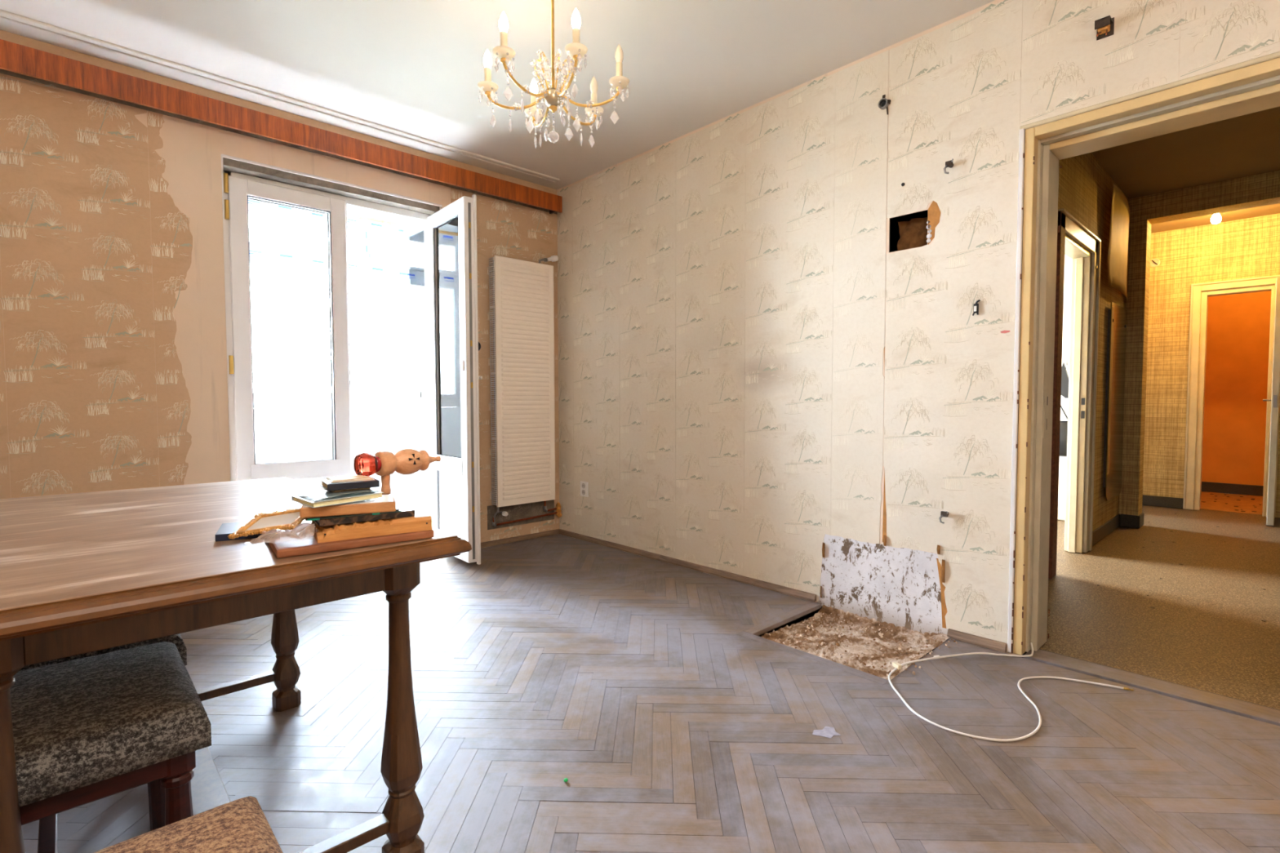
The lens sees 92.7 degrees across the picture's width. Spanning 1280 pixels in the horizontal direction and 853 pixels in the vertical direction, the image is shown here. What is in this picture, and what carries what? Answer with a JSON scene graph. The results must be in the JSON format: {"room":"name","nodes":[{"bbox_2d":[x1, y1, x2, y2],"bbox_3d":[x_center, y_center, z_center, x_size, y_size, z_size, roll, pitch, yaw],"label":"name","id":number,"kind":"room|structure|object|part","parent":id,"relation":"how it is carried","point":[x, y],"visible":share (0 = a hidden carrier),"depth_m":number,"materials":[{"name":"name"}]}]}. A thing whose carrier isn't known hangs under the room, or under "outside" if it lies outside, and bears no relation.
{"room":"abandoned building interior","nodes":[
{"label":"abandoned building interior","id":0,"kind":"room"},
{"bbox_2d":[0,68,559,546],"bbox_3d":[-2.131,-0.375,3.430,3.900,2.730,0.252,-2,3,-43],"label":"wall","id":1,"kind":"structure","parent":0,"point":[113,375],"depth_m":2.93,"materials":[{"name":"paper"}]},
{"bbox_2d":[0,29,556,195],"bbox_3d":[-1.975,-1.672,3.353,3.698,0.129,0.003,-2,3,-43],"label":"trim","id":2,"kind":"structure","parent":1,"relation":"attached to","point":[4,35],"depth_m":3.22,"materials":[{"name":"wood"}]},
{"bbox_2d":[0,39,562,213],"bbox_3d":[-1.943,-1.587,3.297,3.642,0.120,0.128,-2,3,-43],"label":"valance","id":3,"kind":"object","parent":1,"relation":"attached to","point":[14,57],"visible":1,"depth_m":3.12,"materials":[{"name":"brown wood"}]},
{"bbox_2d":[221,154,442,527],"bbox_3d":[-1.799,-0.286,3.700,1.210,2.309,0.188,-2,3,-43],"label":"window","id":4,"kind":"structure","parent":1,"relation":"in","point":[356,197],"depth_m":3.50,"materials":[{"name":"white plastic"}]},
{"bbox_3d":[-2.016,-0.262,3.533,0.618,2.205,0.076,-2,3,-43],"label":"window sash","id":5,"kind":"part","parent":4,"relation":"part of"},
{"bbox_3d":[-1.988,0.256,3.543,0.465,0.102,0.004,-2,3,-43],"label":"rail","id":6,"kind":"part","parent":4,"relation":"part of","materials":[{"name":"white plastic"}]},
{"bbox_3d":[-2.010,0.527,3.578,0.429,0.455,0.024,-2,3,-43],"label":"panel","id":7,"kind":"part","parent":4,"relation":"part of","materials":[{"name":"white plastic"}]},
{"bbox_2d":[427,194,482,564],"bbox_3d":[-1.177,-0.279,3.890,0.132,2.233,0.562,-2,3,-41],"label":"balcony door","id":8,"kind":"structure","parent":4,"relation":"attached to","point":[452,260],"depth_m":3.81,"materials":[{"name":"white plastic"}]},
{"bbox_3d":[-1.220,0.241,3.877,0.004,0.102,0.425,-2,3,-41],"label":"rail","id":9,"kind":"part","parent":8,"relation":"part of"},
{"bbox_3d":[-1.203,-0.546,3.861,0.004,1.485,0.393,-2,3,-41],"label":"glass pane","id":10,"kind":"part","parent":8,"relation":"part of","materials":[{"name":"clear glass"}]},
{"bbox_3d":[-1.193,0.510,3.911,0.024,0.450,0.389,-2,3,-41],"label":"panel","id":11,"kind":"part","parent":8,"relation":"part of","materials":[{"name":"white plastic"}]},
{"bbox_3d":[-1.069,-0.366,3.669,0.012,0.070,0.030,-2,3,-41],"label":"door pull","id":12,"kind":"part","parent":8,"relation":"part of","materials":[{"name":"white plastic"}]},
{"bbox_2d":[480,528,559,547],"bbox_3d":[-1.965,0.863,3.451,3.698,0.034,0.020,-2,3,-43],"label":"baseboard","id":13,"kind":"structure","parent":1,"relation":"attached to","point":[511,540],"depth_m":4.46,"materials":[{"name":"brown wood"}]},
{"bbox_2d":[488,255,561,526],"bbox_3d":[-0.805,-0.281,4.429,0.592,1.968,0.114,-2,3,-43],"label":"radiator","id":14,"kind":"object","parent":1,"relation":"attached to","point":[523,306],"visible":1,"depth_m":4.34,"materials":[{"name":"metal"},{"name":"painted metal"}]},
{"bbox_2d":[488,257,497,506],"bbox_3d":[-1.018,-0.306,4.232,0.010,1.713,0.058,-2,3,-43],"label":"grille","id":15,"kind":"object","parent":14,"relation":"attached to","point":[494,263],"depth_m":4.22,"materials":[{"name":"white metal"}]},
{"bbox_2d":[253,407,405,505],"bbox_3d":[-3.152,0.373,4.148,3.350,0.980,0.150,-2,3,-43],"label":"wall","id":16,"kind":"structure","parent":0,"point":[281,434],"depth_m":4.69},
{"bbox_2d":[248,199,410,408],"bbox_3d":[-3.141,-0.883,4.067,3.400,1.538,0.090,-2,3,-43],"label":"window","id":17,"kind":"structure","parent":16,"relation":"in","point":[267,258],"depth_m":4.65,"materials":[{"name":"white plastic"}]},
{"bbox_3d":[-2.971,-1.415,4.192,0.630,0.270,0.070,-2,3,-43],"label":"casement frame","id":18,"kind":"part","parent":17,"relation":"part of","materials":[{"name":"white plastic"}]},
{"bbox_3d":[-2.970,-0.696,4.222,0.630,1.010,0.070,-2,3,-43],"label":"casement frame","id":19,"kind":"part","parent":17,"relation":"part of","materials":[{"name":"white plastic"}]},
{"bbox_3d":[-2.458,-1.436,4.675,0.640,0.270,0.070,-2,3,-43],"label":"casement frame","id":20,"kind":"part","parent":17,"relation":"part of","materials":[{"name":"white plastic"}]},
{"bbox_3d":[-2.457,-0.717,4.705,0.640,1.010,0.070,-2,3,-43],"label":"casement frame","id":21,"kind":"part","parent":17,"relation":"part of","materials":[{"name":"white plastic"}]},
{"bbox_3d":[-2.061,-1.452,5.048,0.310,0.270,0.070,-2,3,-43],"label":"casement frame","id":22,"kind":"part","parent":17,"relation":"part of","materials":[{"name":"white plastic"}]},
{"bbox_3d":[-2.060,-0.733,5.078,0.310,1.010,0.070,-2,3,-43],"label":"casement frame","id":23,"kind":"part","parent":17,"relation":"part of","materials":[{"name":"white plastic"}]},
{"bbox_2d":[346,207,413,225],"bbox_3d":[-2.647,-1.700,3.923,3.900,0.120,1.250,-2,3,-43],"label":"ceiling","id":24,"kind":"structure","parent":0,"point":[349,211],"depth_m":4.89,"materials":[{"name":"white paint"}]},
{"bbox_2d":[402,397,428,514],"bbox_3d":[-1.642,-0.424,4.851,0.140,2.510,1.150,-2,3,-43],"label":"wall","id":25,"kind":"structure","parent":0,"point":[416,491],"depth_m":4.96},
{"bbox_2d":[403,221,426,398],"bbox_3d":[-1.733,-0.947,4.910,0.060,1.430,0.650,-2,3,-43],"label":"window","id":26,"kind":"structure","parent":25,"relation":"in","point":[414,230],"depth_m":5.01,"materials":[{"name":"white glass"}]},
{"bbox_3d":[-1.755,-1.037,4.927,0.004,1.090,0.590,-2,3,-43],"label":"glass pane","id":27,"kind":"part","parent":26,"relation":"part of","materials":[{"name":"white"}]},
{"bbox_3d":[-1.754,-0.368,4.955,0.004,0.150,0.590,-2,3,-43],"label":"glass pane","id":28,"kind":"part","parent":26,"relation":"part of","materials":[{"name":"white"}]},
{"bbox_2d":[0,0,1279,233],"bbox_3d":[2.061,-1.834,4.057,10.850,0.120,5.000,-2,3,-43],"label":"ceiling","id":29,"kind":"structure","parent":0,"point":[414,67],"depth_m":2.88,"materials":[{"name":"paint"}]},
{"bbox_2d":[0,8,559,182],"bbox_3d":[-1.904,-1.725,3.189,3.580,0.012,0.065,-2,3,-43],"label":"track","id":30,"kind":"object","parent":29,"relation":"attached to","point":[5,15],"visible":1,"depth_m":3.08,"materials":[{"name":"paint"}]},
{"bbox_2d":[477,0,629,127],"bbox_3d":[-0.327,-1.386,2.293,0.561,0.620,0.552,-2,3,-43],"label":"chandelier","id":31,"kind":"object","parent":29,"relation":"hanging from","point":[553,96],"visible":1,"depth_m":2.28,"materials":[{"name":"gold metal"}]},
{"bbox_3d":[-0.577,-1.391,2.309,0.033,0.072,0.032,-2,3,-43],"label":"bulb","id":32,"kind":"part","parent":31,"relation":"part of","materials":[{"name":"white glass"}]},
{"bbox_3d":[-0.466,-1.382,2.085,0.033,0.072,0.032,-2,3,-43],"label":"bulb","id":33,"kind":"part","parent":31,"relation":"part of","materials":[{"name":"white glass"}]},
{"bbox_3d":[-0.465,-1.230,2.309,0.233,0.059,0.010,0,2,4],"label":"arm","id":34,"kind":"part","parent":31,"relation":"part of","materials":[{"name":"gold metal"}]},
{"bbox_3d":[-0.404,-1.224,2.185,0.010,0.059,0.233,1,3,34],"label":"arm","id":35,"kind":"part","parent":31,"relation":"part of","materials":[{"name":"gold metal"}]},
{"bbox_3d":[-0.438,-1.400,2.517,0.033,0.072,0.032,-2,3,-43],"label":"bulb","id":36,"kind":"part","parent":31,"relation":"part of","materials":[{"name":"white glass"}]},
{"bbox_3d":[-0.388,-1.234,2.423,0.010,0.059,0.233,-1,3,-26],"label":"arm","id":37,"kind":"part","parent":31,"relation":"part of","materials":[{"name":"gold metal"}]},
{"bbox_3d":[-0.327,-1.444,2.291,0.018,0.435,0.018,-2,3,-43],"label":"rod","id":38,"kind":"part","parent":31,"relation":"part of","materials":[{"name":"gold metal"}]},
{"bbox_3d":[-0.266,-1.224,2.176,0.010,0.059,0.233,-1,3,-26],"label":"arm","id":39,"kind":"part","parent":31,"relation":"part of","materials":[{"name":"gold metal"}]},
{"bbox_3d":[-0.217,-1.382,2.069,0.033,0.072,0.032,-2,3,-43],"label":"bulb","id":40,"kind":"part","parent":31,"relation":"part of","materials":[{"name":"white glass"}]},
{"bbox_3d":[-0.250,-1.234,2.414,0.010,0.059,0.233,1,3,34],"label":"arm","id":41,"kind":"part","parent":31,"relation":"part of","materials":[{"name":"gold metal"}]},
{"bbox_3d":[-0.189,-1.229,2.291,0.233,0.059,0.010,0,2,4],"label":"arm","id":42,"kind":"part","parent":31,"relation":"part of","materials":[{"name":"gold metal"}]},
{"bbox_3d":[-0.188,-1.400,2.501,0.033,0.072,0.032,-2,3,-43],"label":"bulb","id":43,"kind":"part","parent":31,"relation":"part of","materials":[{"name":"white glass"}]},
{"bbox_3d":[-0.078,-1.391,2.277,0.033,0.072,0.032,-2,3,-43],"label":"bulb","id":44,"kind":"part","parent":31,"relation":"part of","materials":[{"name":"white glass"}]},
{"bbox_2d":[1210,213,1221,223],"bbox_3d":[4.718,-1.738,4.996,0.090,0.158,0.089,-2,3,-43],"label":"bulb","id":45,"kind":"object","parent":29,"relation":"attached to","point":[1216,218],"visible":0.53,"depth_m":4.98,"materials":[{"name":"white glass"}]},
{"bbox_2d":[21,491,1279,852],"bbox_3d":[2.155,0.901,4.184,10.700,0.124,4.600,-2,3,-43],"label":"floor","id":46,"kind":"structure","parent":0,"point":[681,709],"depth_m":1.98,"materials":[{"name":"brown wood"}]},
{"bbox_2d":[18,633,186,671],"bbox_3d":[-1.434,0.459,1.448,0.522,1.005,0.448,-2,3,-43],"label":"dining chair","id":47,"kind":"object","parent":46,"relation":"on","point":[176,639],"visible":0.1,"depth_m":1.41,"materials":[{"name":"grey wood"}]},
{"bbox_2d":[9,641,211,852],"bbox_3d":[-1.132,0.472,1.103,0.522,1.005,0.448,-2,3,-43],"label":"dining chair","id":48,"kind":"object","parent":46,"relation":"on","point":[86,730],"visible":0.95,"depth_m":1.08,"materials":[{"name":"grey fabric"}]},
{"bbox_3d":[-1.113,0.604,1.127,0.405,0.050,0.410,-2,3,-43],"label":"seat frame","id":49,"kind":"part","parent":48,"relation":"part of","materials":[{"name":"brown wood"}]},
{"bbox_3d":[-1.101,0.764,1.394,0.050,0.398,0.050,-2,3,-43],"label":"leg","id":50,"kind":"part","parent":48,"relation":"part of","materials":[{"name":"brown wood"}]},
{"bbox_3d":[-0.851,0.775,1.129,0.050,0.398,0.050,-2,3,-43],"label":"leg","id":51,"kind":"part","parent":48,"relation":"part of","materials":[{"name":"brown wood"}]},
{"bbox_2d":[93,795,282,852],"bbox_3d":[-0.591,0.494,0.546,0.522,1.005,0.448,-2,3,-43],"label":"dining chair","id":52,"kind":"object","parent":46,"relation":"on","point":[241,825],"visible":1,"depth_m":0.77,"materials":[{"name":"beige fabric"}]},
{"bbox_2d":[0,477,471,852],"bbox_3d":[-1.074,0.585,1.473,0.753,0.750,1.353,-2,3,-43],"label":"dining table","id":53,"kind":"object","parent":46,"relation":"on","point":[86,572],"visible":0.76,"depth_m":1.14,"materials":[{"name":"brown wood"}]},
{"bbox_3d":[-0.961,0.628,0.913,0.077,0.710,0.077,-2,3,-43],"label":"leg","id":54,"kind":"part","parent":53,"relation":"part of","materials":[{"name":"brown wood"}]},
{"bbox_3d":[-1.075,0.231,1.459,0.753,0.038,1.353,-2,3,-43],"label":"moulding","id":55,"kind":"part","parent":53,"relation":"part of","materials":[{"name":"brown wood"}]},
{"bbox_2d":[215,521,262,542],"bbox_3d":[-0.798,0.211,1.250,0.107,0.014,0.126,-1,3,-29],"label":"closed notebook","id":56,"kind":"object","parent":53,"relation":"on","point":[225,529],"visible":0.46,"depth_m":1.20,"materials":[{"name":"blue leather"}]},
{"bbox_3d":[-1.187,0.582,2.035,0.077,0.710,0.077,-2,3,-43],"label":"leg","id":57,"kind":"part","parent":53,"relation":"part of","materials":[{"name":"brown wood"}]},
{"bbox_2d":[265,522,434,558],"bbox_3d":[-0.582,0.211,1.213,0.268,0.016,0.235,-2,3,-37],"label":"cutting board","id":58,"kind":"object","parent":53,"relation":"on","point":[294,547],"visible":0.47,"depth_m":1.10,"materials":[{"name":"brown wood"}]},
{"bbox_2d":[227,507,305,538],"bbox_3d":[-0.689,0.179,1.154,0.135,0.050,0.100,0,2,2],"label":"picture frame","id":59,"kind":"object","parent":58,"relation":"on","point":[289,519],"visible":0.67,"depth_m":1.15,"materials":[{"name":"gold metal"}]},
{"bbox_3d":[-0.689,0.179,1.154,0.108,0.007,0.080,-9,17,1],"label":"frame","id":60,"kind":"part","parent":59,"relation":"part of","materials":[{"name":"gold metal"}]},
{"bbox_3d":[-0.688,0.180,1.155,0.094,0.002,0.066,-9,17,1],"label":"glass","id":61,"kind":"part","parent":59,"relation":"part of","materials":[{"name":"glass"}]},
{"bbox_2d":[244,522,318,544],"bbox_3d":[-0.624,0.187,1.079,0.108,0.034,0.076,0,2,-8],"label":"plastic bag","id":62,"kind":"object","parent":58,"relation":"on","point":[275,535],"visible":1,"depth_m":1.06,"materials":[{"name":"white"}]},
{"bbox_2d":[311,509,431,542],"bbox_3d":[-0.519,0.190,1.185,0.200,0.028,0.101,-2,3,-34],"label":"wooden block","id":63,"kind":"object","parent":58,"relation":"on","point":[422,521],"visible":0.73,"depth_m":1.14,"materials":[{"name":"brown wood"}]},
{"bbox_2d":[314,503,414,526],"bbox_3d":[-0.539,0.171,1.189,0.167,0.012,0.101,-2,3,-36],"label":"book","id":64,"kind":"object","parent":63,"relation":"on","point":[406,512],"visible":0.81,"depth_m":1.15,"materials":[{"name":"black paper"}]},
{"bbox_2d":[304,506,401,520],"bbox_3d":[-0.556,0.162,1.178,0.162,0.006,0.116,-2,3,-31],"label":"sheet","id":65,"kind":"object","parent":64,"relation":"on","point":[397,510],"visible":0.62,"depth_m":1.12,"materials":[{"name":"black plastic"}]},
{"bbox_2d":[299,494,395,518],"bbox_3d":[-0.551,0.149,1.158,0.158,0.019,0.105,-1,3,-25],"label":"book","id":66,"kind":"object","parent":65,"relation":"on","point":[387,504],"visible":0.78,"depth_m":1.11,"materials":[{"name":"brown paper"}]},
{"bbox_2d":[291,488,383,507],"bbox_3d":[-0.570,0.131,1.152,0.115,0.017,0.126,2,3,44],"label":"notebook","id":67,"kind":"object","parent":66,"relation":"on","point":[322,499],"visible":0.86,"depth_m":1.12,"materials":[{"name":"paper"}]},
{"bbox_2d":[324,487,371,493],"bbox_3d":[-0.572,0.121,1.198,0.070,0.007,0.070,-2,3,-39],"label":"booklet","id":68,"kind":"object","parent":67,"relation":"on","point":[348,490],"visible":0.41,"depth_m":1.17,"materials":[{"name":"black paper"}]},
{"bbox_2d":[320,477,379,490],"bbox_3d":[-0.568,0.111,1.193,0.091,0.012,0.086,-2,3,-36],"label":"book","id":69,"kind":"object","parent":68,"relation":"on","point":[326,485],"visible":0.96,"depth_m":1.16,"materials":[{"name":"black paper"}]},
{"bbox_2d":[326,475,374,483],"bbox_3d":[-0.568,0.102,1.197,0.079,0.004,0.070,-2,3,-32],"label":"book","id":70,"kind":"object","parent":69,"relation":"on","point":[355,477],"visible":1,"depth_m":1.18,"materials":[{"name":"white paper"}]},
{"bbox_2d":[353,448,440,494],"bbox_3d":[-0.512,0.095,1.309,0.057,0.094,0.190,2,3,40],"label":"lamp","id":71,"kind":"object","parent":69,"relation":"on","point":[404,461],"visible":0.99,"depth_m":1.28,"materials":[{"name":"brown wood"}]},
{"bbox_3d":[-0.536,0.118,1.287,0.020,0.051,0.020,2,3,40],"label":"wall arm","id":72,"kind":"part","parent":71,"relation":"part of","materials":[{"name":"brown wood"}]},
{"bbox_3d":[-0.551,0.140,1.157,0.150,0.001,0.097,-1,3,-25],"label":"lid panel","id":73,"kind":"part","parent":66,"relation":"part of","materials":[{"name":"beige paper"}]},
{"bbox_3d":[-0.521,0.610,1.327,0.077,0.710,0.077,-2,3,-43],"label":"leg","id":74,"kind":"part","parent":53,"relation":"part of","materials":[{"name":"brown wood"}]},
{"bbox_2d":[812,726,840,738],"bbox_3d":[0.570,0.940,1.871,0.088,0.001,0.061,-1,3,-24],"label":"paper scrap","id":75,"kind":"object","parent":46,"relation":"on","point":[818,732],"depth_m":1.87,"materials":[{"name":"white paper"}]},
{"bbox_2d":[888,642,1133,742],"bbox_3d":[1.273,0.911,2.160,0.842,0.033,0.533,-1,3,-20],"label":"cable","id":76,"kind":"object","parent":46,"relation":"on","point":[895,664],"visible":1,"depth_m":2.17,"materials":[{"name":"white plastic"}]},
{"bbox_2d":[556,0,1279,655],"bbox_3d":[0.914,-0.373,3.138,0.166,2.720,4.850,-2,3,-43],"label":"wall","id":77,"kind":"structure","parent":0,"point":[776,366],"depth_m":2.95,"materials":[{"name":"paper"}]},
{"bbox_2d":[580,480,588,497],"bbox_3d":[-0.410,0.458,4.472,0.012,0.110,0.088,-2,3,-43],"label":"power socket","id":78,"kind":"object","parent":77,"relation":"attached to","point":[584,485],"visible":1,"depth_m":4.46,"materials":[{"name":"white plastic"}]},
{"bbox_2d":[559,528,1006,653],"bbox_3d":[0.427,0.853,3.595,0.020,0.034,3.083,-2,3,-43],"label":"baseboard","id":79,"kind":"structure","parent":77,"relation":"attached to","point":[954,634],"depth_m":3.43,"materials":[{"name":"brown wood"}]},
{"bbox_2d":[878,94,890,114],"bbox_3d":[1.110,-1.463,2.769,0.019,0.094,0.052,-2,3,-43],"label":"pipe stub","id":80,"kind":"object","parent":77,"relation":"attached to","point":[883,104],"visible":1,"depth_m":2.77,"materials":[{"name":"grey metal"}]},
{"bbox_2d":[938,511,949,524],"bbox_3d":[1.310,0.390,2.620,0.038,0.056,0.038,-2,3,-43],"label":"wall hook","id":81,"kind":"object","parent":77,"relation":"attached to","point":[943,513],"visible":1,"depth_m":2.62,"materials":[{"name":"grey metal"}]},
{"bbox_2d":[943,159,953,173],"bbox_3d":[1.302,-1.089,2.565,0.038,0.056,0.038,-2,3,-43],"label":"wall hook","id":82,"kind":"object","parent":77,"relation":"attached to","point":[948,163],"visible":1,"depth_m":2.56,"materials":[{"name":"grey metal"}]},
{"bbox_2d":[972,299,980,315],"bbox_3d":[1.387,-0.489,2.516,0.015,0.063,0.030,-2,3,-43],"label":"switch remnant","id":83,"kind":"object","parent":77,"relation":"attached to","point":[975,309],"visible":1,"depth_m":2.51,"materials":[{"name":"black plastic"}]},
{"bbox_2d":[1094,15,1114,39],"bbox_3d":[1.649,-1.417,2.170,0.056,0.076,0.050,-2,3,-43],"label":"junction box","id":84,"kind":"object","parent":77,"relation":"attached to","point":[1104,26],"visible":1,"depth_m":2.16,"materials":[{"name":"plastic"}]},
{"bbox_2d":[1007,51,1279,655],"bbox_3d":[1.976,-0.177,2.084,0.249,2.213,1.290,-2,3,-43],"label":"door frame","id":85,"kind":"structure","parent":77,"relation":"in","point":[1208,97],"depth_m":2.40,"materials":[{"name":"wood"}]},
{"bbox_3d":[1.532,-0.121,2.426,0.054,2.074,0.032,-2,3,-43],"label":"casing","id":86,"kind":"part","parent":85,"relation":"part of","materials":[{"name":"paint"}]},
{"bbox_3d":[1.642,-0.051,2.467,0.062,0.194,0.002,-2,3,-43],"label":"strike plate","id":87,"kind":"part","parent":85,"relation":"part of","materials":[{"name":"metal"}]},
{"bbox_2d":[1057,253,1071,509],"bbox_3d":[2.760,-0.547,6.085,0.030,2.620,3.080,-2,3,-43],"label":"wall","id":88,"kind":"structure","parent":0,"point":[1068,260],"depth_m":5.16,"materials":[{"name":"white paint"}]},
{"bbox_2d":[1057,509,1065,520],"bbox_3d":[2.744,0.718,6.120,0.020,0.090,3.080,-2,3,-43],"label":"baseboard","id":89,"kind":"structure","parent":88,"relation":"attached to","point":[1061,513],"depth_m":5.20,"materials":[{"name":"white wood"}]},
{"bbox_2d":[1059,360,1068,456],"bbox_3d":[3.558,-0.155,5.141,0.087,0.811,0.193,-2,3,-43],"label":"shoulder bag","id":90,"kind":"object","parent":88,"relation":"hanging from","point":[1064,377],"visible":0.46,"depth_m":5.12,"materials":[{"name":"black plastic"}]},
{"bbox_2d":[1057,152,1128,531],"bbox_3d":[2.728,-0.406,3.883,3.500,2.720,0.090,-2,3,-43],"label":"wall","id":91,"kind":"structure","parent":0,"point":[1086,188],"depth_m":4.28,"materials":[{"name":"paper"}]},
{"bbox_2d":[1048,208,1101,578],"bbox_3d":[2.673,-0.189,3.820,0.980,2.090,0.129,-2,3,-43],"label":"door","id":92,"kind":"structure","parent":91,"relation":"in","point":[1086,264],"depth_m":4.04,"materials":[{"name":"white wood"}]},
{"bbox_3d":[2.381,-0.169,3.488,0.100,2.080,0.022,-2,3,-43],"label":"casing","id":93,"kind":"part","parent":92,"relation":"part of","materials":[{"name":"white wood"}]},
{"bbox_3d":[2.704,-1.222,3.742,0.980,0.018,0.034,-2,3,-43],"label":"head moulding","id":94,"kind":"part","parent":92,"relation":"part of","materials":[{"name":"white wood"}]},
{"bbox_2d":[1092,514,1119,546],"bbox_3d":[3.486,0.775,4.572,1.098,0.100,0.012,-2,3,-43],"label":"baseboard","id":95,"kind":"structure","parent":91,"relation":"attached to","point":[1110,526],"depth_m":4.55,"materials":[{"name":"wood"}]},
{"bbox_2d":[1102,302,1127,500],"bbox_3d":[3.610,-0.184,4.635,0.600,1.450,0.034,-2,3,-43],"label":"wall mirror","id":96,"kind":"object","parent":91,"relation":"attached to","point":[1117,315],"visible":1,"depth_m":4.57,"materials":[{"name":"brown mirror"}]},
{"bbox_2d":[1107,183,1129,299],"bbox_3d":[3.567,-1.335,4.514,0.900,0.690,0.034,-2,3,-44],"label":"board","id":97,"kind":"object","parent":91,"relation":"attached to","point":[1119,233],"visible":1,"depth_m":4.38,"materials":[{"name":"brown wood"}]},
{"bbox_2d":[1118,169,1279,515],"bbox_3d":[4.537,-0.479,4.366,0.200,2.620,1.680,-2,3,-43],"label":"pier","id":98,"kind":"object","parent":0,"point":[1260,189],"visible":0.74,"depth_m":4.83,"materials":[{"name":"paper"}]},
{"bbox_2d":[1120,512,1144,528],"bbox_3d":[4.010,0.758,4.971,0.212,0.100,0.124,-2,3,-43],"label":"baseboard","id":99,"kind":"object","parent":98,"relation":"attached to","point":[1127,521],"visible":1,"depth_m":4.90,"materials":[{"name":"wood"}]},
{"bbox_2d":[1142,213,1279,518],"bbox_3d":[4.884,-0.547,6.010,0.120,2.620,3.600,-2,3,-43],"label":"wall","id":100,"kind":"structure","parent":0,"point":[1249,247],"depth_m":5.74,"materials":[{"name":"paper"}]},
{"bbox_2d":[1150,258,1159,266],"bbox_3d":[4.917,-1.566,5.829,0.020,0.080,0.080,-2,3,-43],"label":"junction box","id":101,"kind":"object","parent":100,"relation":"attached to","point":[1154,262],"visible":0.94,"depth_m":5.83,"materials":[{"name":"plastic"}]},
{"bbox_2d":[1142,494,1183,508],"bbox_3d":[4.354,0.693,6.529,0.014,0.100,2.190,-2,3,-43],"label":"baseboard","id":102,"kind":"structure","parent":100,"relation":"attached to","point":[1150,500],"depth_m":5.83,"materials":[{"name":"wood"}]},
{"bbox_2d":[1182,275,1279,516],"bbox_3d":[5.350,-0.263,5.504,0.150,2.092,0.610,-2,3,-43],"label":"door","id":103,"kind":"structure","parent":100,"relation":"in","point":[1198,305],"depth_m":5.62,"materials":[{"name":"white wood"}]},
{"bbox_2d":[1262,276,1279,525],"bbox_3d":[5.270,-0.204,5.094,0.532,1.992,0.092,-2,3,-43],"label":"door","id":104,"kind":"structure","parent":103,"relation":"attached to","point":[1275,400],"depth_m":4.90,"materials":[{"name":"beige wood"}]},
{"bbox_3d":[5.491,-0.218,5.275,0.020,2.020,0.060,-2,3,-43],"label":"casing","id":105,"kind":"part","parent":103,"relation":"part of","materials":[{"name":"white wood"}]},
{"bbox_2d":[1201,290,1271,485],"bbox_3d":[5.994,-0.553,6.092,1.610,2.620,2.200,-2,3,-43],"label":"wall","id":106,"kind":"structure","parent":0,"point":[1238,325],"depth_m":6.62,"materials":[{"name":"orange paint"}]},
{"bbox_2d":[1201,481,1263,496],"bbox_3d":[6.735,0.691,6.372,0.020,0.110,1.320,-2,3,-43],"label":"baseboard","id":107,"kind":"structure","parent":106,"relation":"attached to","point":[1228,488],"depth_m":6.65,"materials":[{"name":"wood"}]},
{"label":"outside","id":108,"kind":"structure","parent":0,"visible":0},
{"bbox_3d":[-28.701,8.738,34.939,120.000,0.200,78.000,-2,3,-43],"label":"ground","id":109,"kind":"structure","parent":108,"visible":0},
{"bbox_2d":[255,282,404,408],"bbox_3d":[-6.727,2.747,15.704,5.052,13.291,4.686,-2,3,-43],"label":"tree","id":110,"kind":"object","parent":109,"relation":"on","point":[385,342],"visible":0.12,"depth_m":15.44,"materials":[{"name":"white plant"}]}
]}

